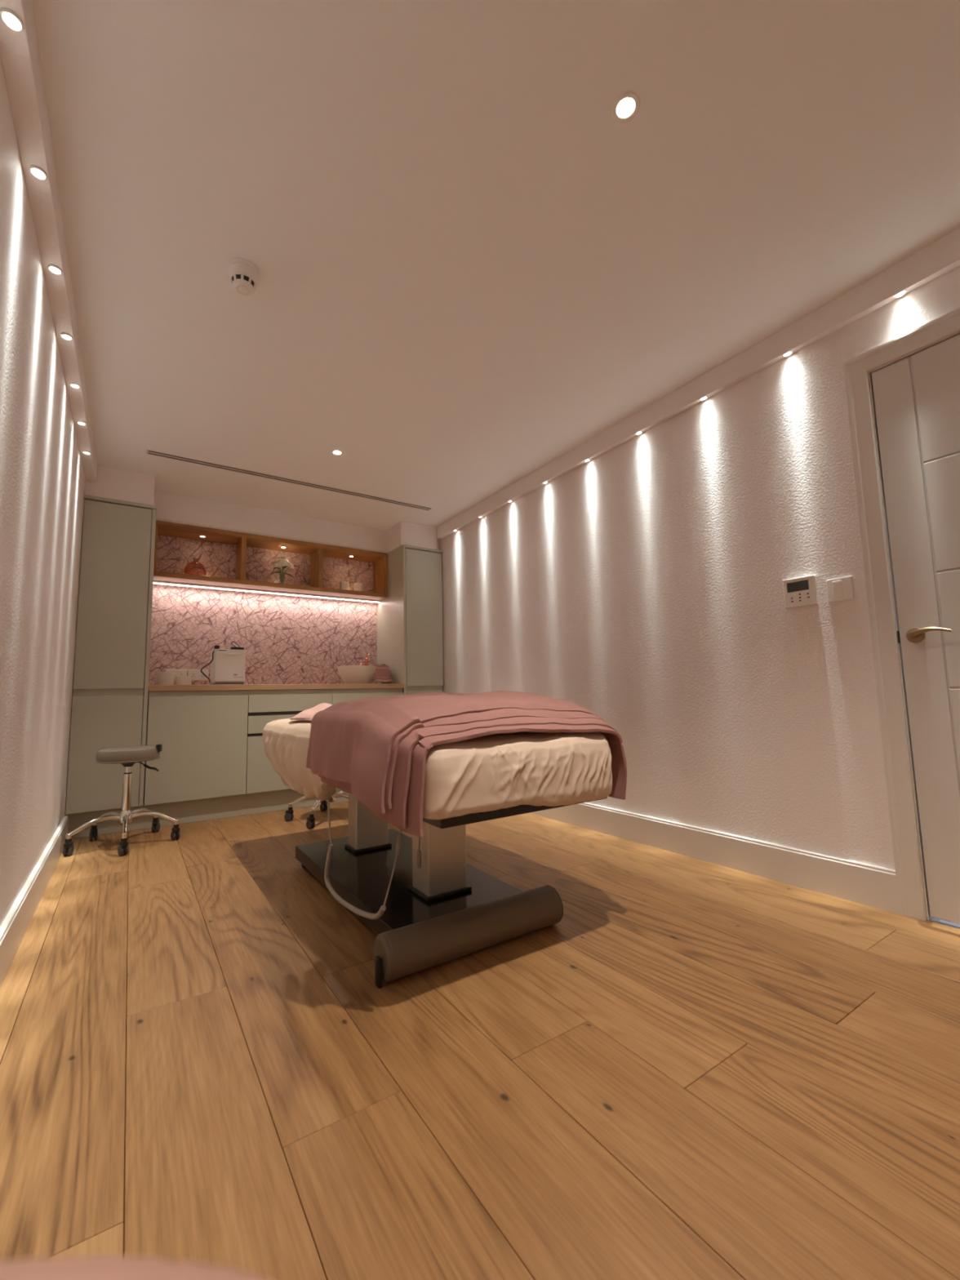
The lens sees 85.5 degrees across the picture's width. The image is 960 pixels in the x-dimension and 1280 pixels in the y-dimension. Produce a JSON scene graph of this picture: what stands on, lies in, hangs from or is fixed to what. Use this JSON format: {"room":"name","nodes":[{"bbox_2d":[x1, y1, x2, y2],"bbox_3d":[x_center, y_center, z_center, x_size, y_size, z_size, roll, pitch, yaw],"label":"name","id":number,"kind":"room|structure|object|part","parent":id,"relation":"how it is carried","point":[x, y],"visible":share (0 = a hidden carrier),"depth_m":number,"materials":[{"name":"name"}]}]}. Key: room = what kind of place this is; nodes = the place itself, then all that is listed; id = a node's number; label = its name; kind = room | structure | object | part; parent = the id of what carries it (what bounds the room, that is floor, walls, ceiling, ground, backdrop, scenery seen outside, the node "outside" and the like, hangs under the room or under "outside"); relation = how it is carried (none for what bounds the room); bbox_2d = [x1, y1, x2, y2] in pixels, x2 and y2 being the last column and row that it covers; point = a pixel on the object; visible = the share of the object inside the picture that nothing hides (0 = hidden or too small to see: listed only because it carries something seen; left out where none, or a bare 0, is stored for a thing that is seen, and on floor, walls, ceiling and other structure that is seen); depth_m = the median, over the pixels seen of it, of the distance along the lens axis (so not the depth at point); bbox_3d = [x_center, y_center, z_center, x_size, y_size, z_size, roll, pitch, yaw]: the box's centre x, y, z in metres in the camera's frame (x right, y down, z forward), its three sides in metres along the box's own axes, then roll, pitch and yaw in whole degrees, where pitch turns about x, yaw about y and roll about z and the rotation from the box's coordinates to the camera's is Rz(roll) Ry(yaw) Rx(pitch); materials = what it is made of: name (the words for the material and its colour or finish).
{"room":"spa treatment room","nodes":[
{"label":"spa treatment room","id":0,"kind":"room"},
{"bbox_2d":[0,57,84,926],"bbox_3d":[-1.363,-0.204,1.436,0.100,2.490,5.344,3,-7,-34],"label":"wall","id":1,"kind":"structure","parent":0,"point":[42,477],"depth_m":1.72,"materials":[{"name":"white paint"}]},
{"bbox_2d":[0,7,23,32],"bbox_3d":[-0.971,-1.285,1.078,0.038,0.007,0.038,3,-7,-34],"label":"spotlight","id":2,"kind":"object","parent":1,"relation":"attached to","point":[11,19],"visible":1,"depth_m":1.08,"materials":[{"name":"white ceramic"}]},
{"bbox_2d":[0,815,68,987],"bbox_3d":[-1.123,0.874,1.106,0.020,0.146,4.749,3,-7,-34],"label":"baseboard","id":3,"kind":"structure","parent":1,"relation":"attached to","point":[15,925],"depth_m":1.87,"materials":[{"name":"white paint"}]},
{"bbox_2d":[28,164,47,180],"bbox_3d":[-1.179,-1.248,1.388,0.038,0.007,0.038,3,-7,-34],"label":"spotlight","id":4,"kind":"object","parent":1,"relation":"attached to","point":[37,172],"visible":1,"depth_m":1.39,"materials":[{"name":"white ceramic"}]},
{"bbox_2d":[0,0,97,481],"bbox_3d":[-1.162,-1.312,1.355,0.055,0.113,4.764,3,-7,-34],"label":"trim","id":5,"kind":"structure","parent":1,"relation":"attached to","point":[20,55],"depth_m":1.45,"materials":[{"name":"white paint"}]},
{"bbox_2d":[47,264,62,275],"bbox_3d":[-1.388,-1.210,1.698,0.038,0.007,0.038,3,-7,-34],"label":"spotlight","id":6,"kind":"object","parent":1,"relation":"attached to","point":[53,268],"visible":1,"depth_m":1.70,"materials":[{"name":"white ceramic"}]},
{"bbox_2d":[60,332,72,340],"bbox_3d":[-1.597,-1.172,2.008,0.038,0.007,0.038,3,-7,-34],"label":"spotlight","id":7,"kind":"object","parent":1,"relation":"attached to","point":[67,336],"visible":1,"depth_m":2.01,"materials":[{"name":"white ceramic"}]},
{"bbox_2d":[69,382,80,388],"bbox_3d":[-1.805,-1.135,2.317,0.038,0.007,0.038,3,-7,-34],"label":"spotlight","id":8,"kind":"object","parent":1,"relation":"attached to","point":[75,385],"visible":1,"depth_m":2.32,"materials":[{"name":"white ceramic"}]},
{"bbox_2d":[76,420,86,425],"bbox_3d":[-2.014,-1.097,2.627,0.038,0.007,0.038,3,-7,-34],"label":"spotlight","id":9,"kind":"object","parent":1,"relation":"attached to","point":[79,422],"visible":1,"depth_m":2.63,"materials":[{"name":"white ceramic"}]},
{"bbox_2d":[82,450,90,454],"bbox_3d":[-2.223,-1.059,2.937,0.038,0.007,0.038,3,-7,-34],"label":"spotlight","id":10,"kind":"object","parent":1,"relation":"attached to","point":[86,452],"visible":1,"depth_m":2.94,"materials":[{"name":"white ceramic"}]},
{"bbox_2d":[137,534,377,804],"bbox_3d":[-1.753,0.124,4.430,2.800,2.490,0.103,3,-7,-34],"label":"wall","id":11,"kind":"structure","parent":0,"point":[285,639],"depth_m":4.36,"materials":[{"name":"pink paper"}]},
{"bbox_2d":[167,669,186,679],"bbox_3d":[-2.315,0.265,3.964,0.142,0.086,0.012,3,-7,-34],"label":"double socket","id":12,"kind":"object","parent":11,"relation":"attached to","point":[179,672],"visible":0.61,"depth_m":3.97,"materials":[{"name":"white plastic"}]},
{"bbox_2d":[187,669,208,679],"bbox_3d":[-2.193,0.271,4.046,0.142,0.086,0.012,3,-7,-34],"label":"double socket","id":13,"kind":"object","parent":11,"relation":"attached to","point":[196,674],"visible":0.81,"depth_m":4.04,"materials":[{"name":"white plastic"}]},
{"bbox_2d":[153,491,386,551],"bbox_3d":[-1.690,-0.935,4.385,1.822,0.195,0.259,3,-7,-34],"label":"trim","id":14,"kind":"structure","parent":11,"relation":"attached to","point":[169,506],"depth_m":4.20,"materials":[{"name":"white paint"}]},
{"bbox_2d":[153,517,387,600],"bbox_3d":[-1.668,-0.624,4.356,1.811,0.430,0.260,3,-7,-34],"label":"wall shelf","id":15,"kind":"object","parent":11,"relation":"attached to","point":[317,552],"depth_m":4.26,"materials":[{"name":"brown wood"}]},
{"bbox_2d":[183,557,206,576],"bbox_3d":[-2.169,-0.549,3.962,0.152,0.145,0.152,3,-7,-34],"label":"glass vase","id":16,"kind":"object","parent":15,"relation":"on","point":[195,567],"visible":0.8,"depth_m":3.91,"materials":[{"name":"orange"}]},
{"bbox_2d":[153,580,380,603],"bbox_3d":[-1.696,-0.394,4.380,1.808,0.020,0.030,3,-7,-34],"label":"strip light","id":17,"kind":"object","parent":15,"relation":"attached to","point":[154,582],"visible":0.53,"depth_m":4.29,"materials":[{"name":"white plastic"}]},
{"bbox_3d":[-1.607,-0.841,4.280,1.811,0.016,0.018,3,-7,-34],"label":"cornice strip","id":18,"kind":"part","parent":15,"relation":"part of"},
{"bbox_2d":[279,570,284,583],"bbox_3d":[-1.643,-0.510,4.311,0.056,0.120,0.056,3,-7,-34],"label":"bud vase","id":19,"kind":"object","parent":15,"relation":"on","point":[282,575],"visible":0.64,"depth_m":4.30,"materials":[{"name":"clear glass"}]},
{"bbox_2d":[270,555,295,577],"bbox_3d":[-1.631,-0.587,4.302,0.198,0.246,0.186,3,-7,-34],"label":"flower bouquet","id":20,"kind":"object","parent":19,"relation":"in","point":[285,563],"visible":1,"depth_m":4.29,"materials":[{"name":"beige plant"}]},
{"bbox_2d":[339,581,348,590],"bbox_3d":[-1.202,-0.470,4.603,0.078,0.082,0.078,3,-7,-34],"label":"candle","id":21,"kind":"object","parent":15,"relation":"on","point":[343,584],"visible":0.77,"depth_m":4.57,"materials":[{"name":"white wax"}]},
{"bbox_2d":[353,582,363,591],"bbox_3d":[-1.091,-0.465,4.671,0.084,0.082,0.084,3,-7,-34],"label":"candle","id":22,"kind":"object","parent":15,"relation":"on","point":[357,586],"visible":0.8,"depth_m":4.64,"materials":[{"name":"white wax"}]},
{"bbox_2d":[0,801,959,1279],"bbox_3d":[-0.214,1.059,2.056,2.600,0.060,5.344,3,-7,-34],"label":"floor","id":23,"kind":"structure","parent":0,"point":[702,1069],"depth_m":1.10,"materials":[{"name":"brown wood"}]},
{"bbox_2d":[65,494,156,814],"bbox_3d":[-2.477,0.095,3.524,0.388,1.962,0.592,3,-7,-34],"label":"tall cabinet","id":24,"kind":"object","parent":23,"relation":"on","point":[109,702],"visible":0.98,"depth_m":3.28,"materials":[{"name":"green"}]},
{"bbox_3d":[-2.317,0.695,3.219,0.361,0.697,0.020,3,-7,-34],"label":"door","id":25,"kind":"part","parent":24,"relation":"part of","materials":[{"name":"beige paint"}]},
{"bbox_3d":[-2.338,-0.287,3.324,0.361,1.193,0.020,3,-7,-34],"label":"door","id":26,"kind":"part","parent":24,"relation":"part of","materials":[{"name":"beige paint"}]},
{"bbox_2d":[84,465,155,505],"bbox_3d":[-2.515,-0.987,3.646,0.373,0.214,0.574,3,-7,-34],"label":"wall","id":27,"kind":"structure","parent":24,"relation":"on","point":[111,482],"depth_m":3.41,"materials":[{"name":"white paint"}]},
{"bbox_3d":[-2.325,0.114,3.626,0.022,1.939,0.587,3,-7,-34],"label":"panel","id":28,"kind":"part","parent":24,"relation":"part of","materials":[{"name":"beige paint"}]},
{"bbox_2d":[62,743,180,856],"bbox_3d":[-2.016,0.890,3.006,0.527,0.556,0.558,0,-6,-15],"label":"stool","id":29,"kind":"object","parent":23,"relation":"on","point":[127,756],"visible":1,"depth_m":2.96,"materials":[{"name":"silver metal"}]},
{"bbox_3d":[-2.123,1.023,2.864,0.030,0.088,0.257,-6,-8,38],"label":"leg","id":30,"kind":"part","parent":29,"relation":"part of","materials":[{"name":"silver metal"}]},
{"bbox_3d":[-2.168,1.041,3.029,0.257,0.088,0.030,-4,-7,20],"label":"leg","id":31,"kind":"part","parent":29,"relation":"part of","materials":[{"name":"silver metal"}]},
{"bbox_3d":[-1.950,1.018,2.856,0.030,0.088,0.257,3,-7,-33],"label":"leg","id":32,"kind":"part","parent":29,"relation":"part of","materials":[{"name":"silver metal"}]},
{"bbox_3d":[-2.039,0.662,3.018,0.308,0.078,0.308,0,-6,-15],"label":"seat","id":33,"kind":"part","parent":29,"relation":"part of","materials":[{"name":"brown"}]},
{"bbox_3d":[-2.038,0.717,3.012,0.092,0.032,0.092,0,-6,-15],"label":"seat plate","id":34,"kind":"part","parent":29,"relation":"part of","materials":[{"name":"black plastic"}]},
{"bbox_3d":[-2.024,1.048,3.124,0.030,0.088,0.257,-2,-6,3],"label":"leg","id":35,"kind":"part","parent":29,"relation":"part of","materials":[{"name":"silver metal"}]},
{"bbox_3d":[-1.949,0.738,3.029,0.142,0.065,0.014,0,-6,-14],"label":"height lever","id":36,"kind":"part","parent":29,"relation":"part of","materials":[{"name":"black plastic"}]},
{"bbox_3d":[-1.889,1.034,3.017,0.257,0.088,0.030,0,-6,-15],"label":"leg","id":37,"kind":"part","parent":29,"relation":"part of","materials":[{"name":"silver metal"}]},
{"bbox_2d":[142,690,248,805],"bbox_3d":[-2.050,0.733,3.737,0.600,0.720,0.586,3,-7,-34],"label":"base cabinet","id":38,"kind":"object","parent":23,"relation":"on","point":[202,735],"visible":0.92,"depth_m":3.49,"materials":[{"name":"green"}]},
{"bbox_2d":[147,683,404,692],"bbox_3d":[-1.556,0.378,4.111,1.814,0.041,0.590,3,-7,-34],"label":"countertop","id":39,"kind":"structure","parent":38,"relation":"on","point":[361,686],"depth_m":3.77,"materials":[{"name":"brown wood"}]},
{"bbox_2d":[155,669,176,684],"bbox_3d":[-2.194,0.261,3.629,0.120,0.116,0.120,3,-7,-34],"label":"jar candle","id":40,"kind":"object","parent":39,"relation":"on","point":[166,677],"visible":0.89,"depth_m":3.58,"materials":[{"name":"beige ceramic"}]},
{"bbox_3d":[-2.194,0.227,3.632,0.120,0.046,0.120,3,-7,-34],"label":"lid","id":41,"kind":"part","parent":40,"relation":"part of","materials":[{"name":"beige ceramic"}]},
{"bbox_2d":[175,675,191,684],"bbox_3d":[-2.092,0.290,3.669,0.096,0.064,0.096,3,-7,-34],"label":"jar candle","id":42,"kind":"object","parent":39,"relation":"on","point":[180,680],"visible":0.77,"depth_m":3.63,"materials":[{"name":"beige ceramic"}]},
{"bbox_2d":[200,645,245,684],"bbox_3d":[-1.943,0.196,3.910,0.298,0.294,0.248,3,-7,-34],"label":"towel warmer","id":43,"kind":"object","parent":39,"relation":"on","point":[227,665],"visible":0.92,"depth_m":3.84,"materials":[{"name":"white plastic"}]},
{"bbox_3d":[-2.015,0.187,3.845,0.106,0.250,0.158,3,-7,-34],"label":"power cord","id":44,"kind":"part","parent":43,"relation":"part of","materials":[{"name":"black plastic"}]},
{"bbox_3d":[-1.851,0.197,3.851,0.206,0.224,0.016,3,-7,-34],"label":"door","id":45,"kind":"part","parent":43,"relation":"part of","materials":[{"name":"white plastic"}]},
{"bbox_2d":[230,640,244,649],"bbox_3d":[-1.833,0.041,3.925,0.090,0.065,0.044,3,-7,-34],"label":"power adapter","id":46,"kind":"object","parent":43,"relation":"on","point":[234,647],"visible":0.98,"depth_m":3.91,"materials":[{"name":"black plastic"}]},
{"bbox_2d":[337,665,377,684],"bbox_3d":[-1.047,0.303,4.432,0.336,0.152,0.336,3,-7,-34],"label":"basin","id":47,"kind":"object","parent":39,"relation":"in","point":[350,674],"visible":0.88,"depth_m":4.32,"materials":[{"name":"beige ceramic"}]},
{"bbox_2d":[360,653,369,665],"bbox_3d":[-1.026,0.258,4.633,0.048,0.284,0.179,-2,-6,5],"label":"tap","id":48,"kind":"object","parent":39,"relation":"on","point":[366,663],"visible":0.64,"depth_m":4.68,"materials":[{"name":"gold metal"}]},
{"bbox_2d":[370,664,392,682],"bbox_3d":[-0.860,0.292,4.488,0.174,0.155,0.133,3,-7,-34],"label":"hand towel","id":49,"kind":"object","parent":39,"relation":"on","point":[382,673],"visible":0.88,"depth_m":4.45,"materials":[{"name":"pink fabric"}]},
{"bbox_2d":[65,787,348,838],"bbox_3d":[-1.406,1.169,3.833,2.598,0.152,0.016,3,-7,-34],"label":"plinth","id":50,"kind":"object","parent":23,"relation":"on","point":[213,808],"visible":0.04,"depth_m":3.51,"materials":[{"name":"beige paint"}]},
{"bbox_2d":[245,688,332,793],"bbox_3d":[-1.551,0.757,4.070,0.602,0.720,0.586,3,-7,-34],"label":"base cabinet","id":51,"kind":"object","parent":23,"relation":"on","point":[264,706],"visible":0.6,"depth_m":3.73,"materials":[{"name":"green"}]},
{"bbox_3d":[-1.390,0.892,3.819,0.598,0.392,0.020,3,-7,-34],"label":"drawer","id":52,"kind":"part","parent":51,"relation":"part of","materials":[{"name":"beige paint"}]},
{"bbox_3d":[-1.396,0.614,3.849,0.598,0.123,0.020,3,-7,-34],"label":"drawer","id":53,"kind":"part","parent":51,"relation":"part of","materials":[{"name":"beige paint"}]},
{"bbox_3d":[-1.400,0.467,3.864,0.598,0.123,0.020,3,-7,-34],"label":"drawer","id":54,"kind":"part","parent":51,"relation":"part of","materials":[{"name":"beige paint"}]},
{"bbox_2d":[284,790,348,829],"bbox_3d":[-0.996,0.924,3.532,0.527,0.556,0.558,5,-8,-44],"label":"stool","id":55,"kind":"object","parent":23,"relation":"on","point":[289,815],"visible":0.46,"depth_m":3.44,"materials":[{"name":"silver metal"}]},
{"bbox_3d":[-1.147,1.067,3.477,0.257,0.088,0.030,0,-6,-8],"label":"leg","id":56,"kind":"part","parent":55,"relation":"part of","materials":[{"name":"silver metal"}]},
{"bbox_3d":[-1.028,1.051,3.353,0.030,0.088,0.257,-2,-6,10],"label":"leg","id":57,"kind":"part","parent":55,"relation":"part of","materials":[{"name":"silver metal"}]},
{"bbox_3d":[-0.873,1.055,3.428,0.257,0.088,0.030,-5,-7,28],"label":"leg","id":58,"kind":"part","parent":55,"relation":"part of","materials":[{"name":"silver metal"}]},
{"bbox_2d":[331,688,403,704],"bbox_3d":[-1.049,0.782,4.405,0.607,0.720,0.586,3,-7,-34],"label":"base cabinet","id":59,"kind":"object","parent":23,"relation":"on","point":[339,695],"visible":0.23,"depth_m":4.16,"materials":[{"name":"green"}]},
{"bbox_2d":[377,544,443,694],"bbox_3d":[-0.642,0.185,4.748,0.393,1.962,0.592,3,-7,-34],"label":"tall cabinet","id":60,"kind":"object","parent":23,"relation":"on","point":[410,620],"visible":0.69,"depth_m":4.55,"materials":[{"name":"green"}]},
{"bbox_3d":[-0.797,0.189,4.646,0.022,1.939,0.587,3,-7,-34],"label":"panel","id":61,"kind":"part","parent":60,"relation":"part of","materials":[{"name":"beige paint"}]},
{"bbox_2d":[386,520,436,553],"bbox_3d":[-0.699,-0.898,4.857,0.352,0.214,0.574,3,-7,-34],"label":"trim","id":62,"kind":"structure","parent":60,"relation":"on","point":[402,533],"depth_m":4.63,"materials":[{"name":"white paint"}]},
{"bbox_3d":[-0.489,-0.196,4.558,0.356,1.193,0.020,3,-7,-34],"label":"door","id":63,"kind":"part","parent":60,"relation":"part of","materials":[{"name":"beige paint"}]},
{"bbox_3d":[-0.467,0.786,4.454,0.356,0.697,0.020,3,-7,-34],"label":"door","id":64,"kind":"part","parent":60,"relation":"part of","materials":[{"name":"beige paint"}]},
{"bbox_2d":[436,538,439,550],"bbox_3d":[-0.543,-0.887,4.987,0.053,0.214,0.530,3,-7,-34],"label":"trim","id":65,"kind":"structure","parent":60,"relation":"on","point":[437,540],"depth_m":4.77,"materials":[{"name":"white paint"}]},
{"bbox_2d":[295,791,607,934],"bbox_3d":[-0.403,0.734,2.338,0.692,0.655,1.965,3,-7,-34],"label":"massage table","id":66,"kind":"object","parent":23,"relation":"on","point":[391,879],"visible":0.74,"depth_m":1.90,"materials":[{"name":"black metal"}]},
{"bbox_3d":[-0.362,0.986,2.196,0.515,0.058,1.175,3,-7,-34],"label":"plate","id":67,"kind":"part","parent":66,"relation":"part of","materials":[{"name":"black metal"}]},
{"bbox_2d":[262,718,612,819],"bbox_3d":[-0.395,0.538,2.372,0.792,0.341,2.042,3,-7,-34],"label":"fitted sheet","id":68,"kind":"object","parent":66,"relation":"on","point":[495,771],"visible":0.55,"depth_m":1.56,"materials":[{"name":"beige fabric"}]},
{"bbox_2d":[289,702,333,721],"bbox_3d":[-0.707,0.371,2.726,0.511,0.087,0.406,3,-7,-34],"label":"folded towel","id":69,"kind":"object","parent":68,"relation":"on","point":[308,714],"visible":0.21,"depth_m":2.65,"materials":[{"name":"fabric"}]},
{"bbox_2d":[306,690,626,837],"bbox_3d":[-0.314,0.423,2.251,0.959,0.384,1.700,3,-7,-34],"label":"blanket","id":70,"kind":"object","parent":68,"relation":"on","point":[375,750],"visible":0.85,"depth_m":1.55,"materials":[{"name":"pink fabric"}]},
{"bbox_3d":[-0.326,0.589,2.280,0.635,0.029,1.755,3,-7,-34],"label":"frame","id":71,"kind":"part","parent":66,"relation":"part of","materials":[{"name":"black plastic"}]},
{"bbox_2d":[373,884,563,987],"bbox_3d":[-0.021,0.918,1.650,0.670,0.124,0.124,3,-7,-34],"label":"bolster cushion","id":72,"kind":"object","parent":23,"relation":"on","point":[399,953],"visible":1,"depth_m":1.58,"materials":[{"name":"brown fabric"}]},
{"bbox_3d":[-0.283,0.926,1.451,0.014,0.076,0.024,3,-7,-34],"label":"strap handle","id":73,"kind":"part","parent":72,"relation":"part of","materials":[{"name":"black plastic"}]},
{"bbox_2d":[31,0,959,530],"bbox_3d":[-0.268,-1.337,2.311,2.800,0.100,5.544,3,-7,-34],"label":"ceiling","id":74,"kind":"structure","parent":0,"point":[472,273],"depth_m":1.64,"materials":[{"name":"white paint"}]},
{"bbox_2d":[227,257,258,296],"bbox_3d":[-0.843,-1.283,1.852,0.102,0.078,0.102,3,-7,-34],"label":"smoke detector","id":75,"kind":"object","parent":74,"relation":"attached to","point":[243,274],"visible":1,"depth_m":1.82,"materials":[{"name":"white plastic"}]},
{"bbox_3d":[-0.843,-1.263,1.850,0.083,0.023,0.084,3,-7,-34],"label":"louvre post","id":76,"kind":"part","parent":75,"relation":"part of","materials":[{"name":"white plastic"}]},
{"bbox_2d":[146,449,432,511],"bbox_3d":[-1.224,-1.113,3.728,1.970,0.002,0.064,3,-7,-34],"label":"ceiling vent","id":77,"kind":"object","parent":74,"relation":"in","point":[148,451],"visible":1,"depth_m":3.61,"materials":[{"name":"grey metal"}]},
{"bbox_2d":[331,449,342,455],"bbox_3d":[-0.892,-1.170,3.246,0.074,0.005,0.074,3,-7,-34],"label":"recessed light","id":78,"kind":"object","parent":74,"relation":"in","point":[337,452],"visible":1,"depth_m":3.25,"materials":[{"name":"white ceramic"}]},
{"bbox_2d":[611,91,640,123],"bbox_3d":[0.383,-1.399,1.366,0.074,0.005,0.074,3,-7,-34],"label":"recessed light","id":79,"kind":"object","parent":74,"relation":"in","point":[628,103],"visible":1,"depth_m":1.36,"materials":[{"name":"white ceramic"}]},
{"bbox_2d":[439,265,959,869],"bbox_3d":[0.881,-0.094,2.933,0.100,2.490,5.344,3,-7,-34],"label":"wall","id":80,"kind":"structure","parent":0,"point":[639,587],"depth_m":2.47,"materials":[{"name":"white paint"}]},
{"bbox_2d":[436,226,959,538],"bbox_3d":[0.954,-1.208,2.767,0.053,0.113,4.764,3,-7,-34],"label":"trim","id":81,"kind":"structure","parent":80,"relation":"attached to","point":[942,255],"depth_m":2.32,"materials":[{"name":"white paint"}]},
{"bbox_2d":[699,395,707,400],"bbox_3d":[1.097,-1.188,2.550,0.038,0.007,0.038,3,-7,-34],"label":"spotlight","id":82,"kind":"object","parent":80,"relation":"attached to","point":[706,397],"visible":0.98,"depth_m":2.56,"materials":[{"name":"white ceramic"}]},
{"bbox_2d":[529,802,899,914],"bbox_3d":[0.594,1.056,3.170,0.020,0.146,3.214,3,-7,-34],"label":"baseboard","id":83,"kind":"structure","parent":80,"relation":"attached to","point":[864,883],"depth_m":2.28,"materials":[{"name":"white paint"}]},
{"bbox_2d":[782,351,792,356],"bbox_3d":[1.316,-1.228,2.225,0.038,0.007,0.038,3,-7,-34],"label":"spotlight","id":84,"kind":"object","parent":80,"relation":"attached to","point":[788,353],"visible":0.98,"depth_m":2.23,"materials":[{"name":"white ceramic"}]},
{"bbox_2d":[782,574,817,608],"bbox_3d":[1.330,-0.199,2.160,0.020,0.122,0.124,3,-7,-34],"label":"controller","id":85,"kind":"object","parent":80,"relation":"attached to","point":[798,592],"visible":1,"depth_m":2.15,"materials":[{"name":"white plastic"}]},
{"bbox_2d":[826,576,853,602],"bbox_3d":[1.412,-0.199,2.041,0.015,0.090,0.088,3,-7,-34],"label":"light switch","id":86,"kind":"object","parent":80,"relation":"attached to","point":[838,588],"visible":1,"depth_m":2.03,"materials":[{"name":"white plastic"}]},
{"bbox_2d":[893,289,906,297],"bbox_3d":[1.535,-1.267,1.900,0.038,0.007,0.038,3,-7,-34],"label":"spotlight","id":87,"kind":"object","parent":80,"relation":"attached to","point":[901,294],"visible":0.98,"depth_m":1.91,"materials":[{"name":"white ceramic"}]},
{"bbox_2d":[843,307,959,928],"bbox_3d":[1.762,-0.099,1.594,0.121,2.087,0.920,3,-7,-34],"label":"trim","id":88,"kind":"structure","parent":80,"relation":"attached to","point":[905,827],"depth_m":1.90,"materials":[{"name":"white paint"}]},
{"bbox_3d":[1.485,-0.066,1.917,0.021,2.072,0.072,3,-7,-34],"label":"architrave","id":89,"kind":"part","parent":88,"relation":"part of","materials":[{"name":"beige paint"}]},
{"bbox_3d":[1.698,-1.102,1.673,0.021,0.072,0.920,3,-7,-34],"label":"architrave","id":90,"kind":"part","parent":88,"relation":"part of","materials":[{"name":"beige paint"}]},
{"bbox_2d":[871,333,959,924],"bbox_3d":[1.722,-0.075,1.564,0.095,1.978,0.761,3,-7,-34],"label":"door","id":91,"kind":"structure","parent":80,"relation":"in","point":[917,397],"depth_m":1.81,"materials":[{"name":"white wood"}]},
{"bbox_3d":[1.544,-0.029,1.782,0.046,0.030,0.118,3,-7,-34],"label":"lever handle","id":92,"kind":"part","parent":91,"relation":"part of","materials":[{"name":"gold metal"}]},
{"bbox_3d":[1.714,-0.857,1.652,0.004,0.404,0.522,3,-7,-34],"label":"panel","id":93,"kind":"part","parent":91,"relation":"part of","materials":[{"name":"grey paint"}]},
{"bbox_3d":[1.723,-0.457,1.609,0.004,0.390,0.522,3,-7,-34],"label":"panel","id":94,"kind":"part","parent":91,"relation":"part of","materials":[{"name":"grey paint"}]},
{"bbox_3d":[1.732,-0.062,1.567,0.004,0.396,0.522,3,-7,-34],"label":"panel","id":95,"kind":"part","parent":91,"relation":"part of","materials":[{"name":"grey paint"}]},
{"bbox_3d":[1.740,0.333,1.525,0.004,0.390,0.522,3,-7,-34],"label":"panel","id":96,"kind":"part","parent":91,"relation":"part of","materials":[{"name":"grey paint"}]}
]}

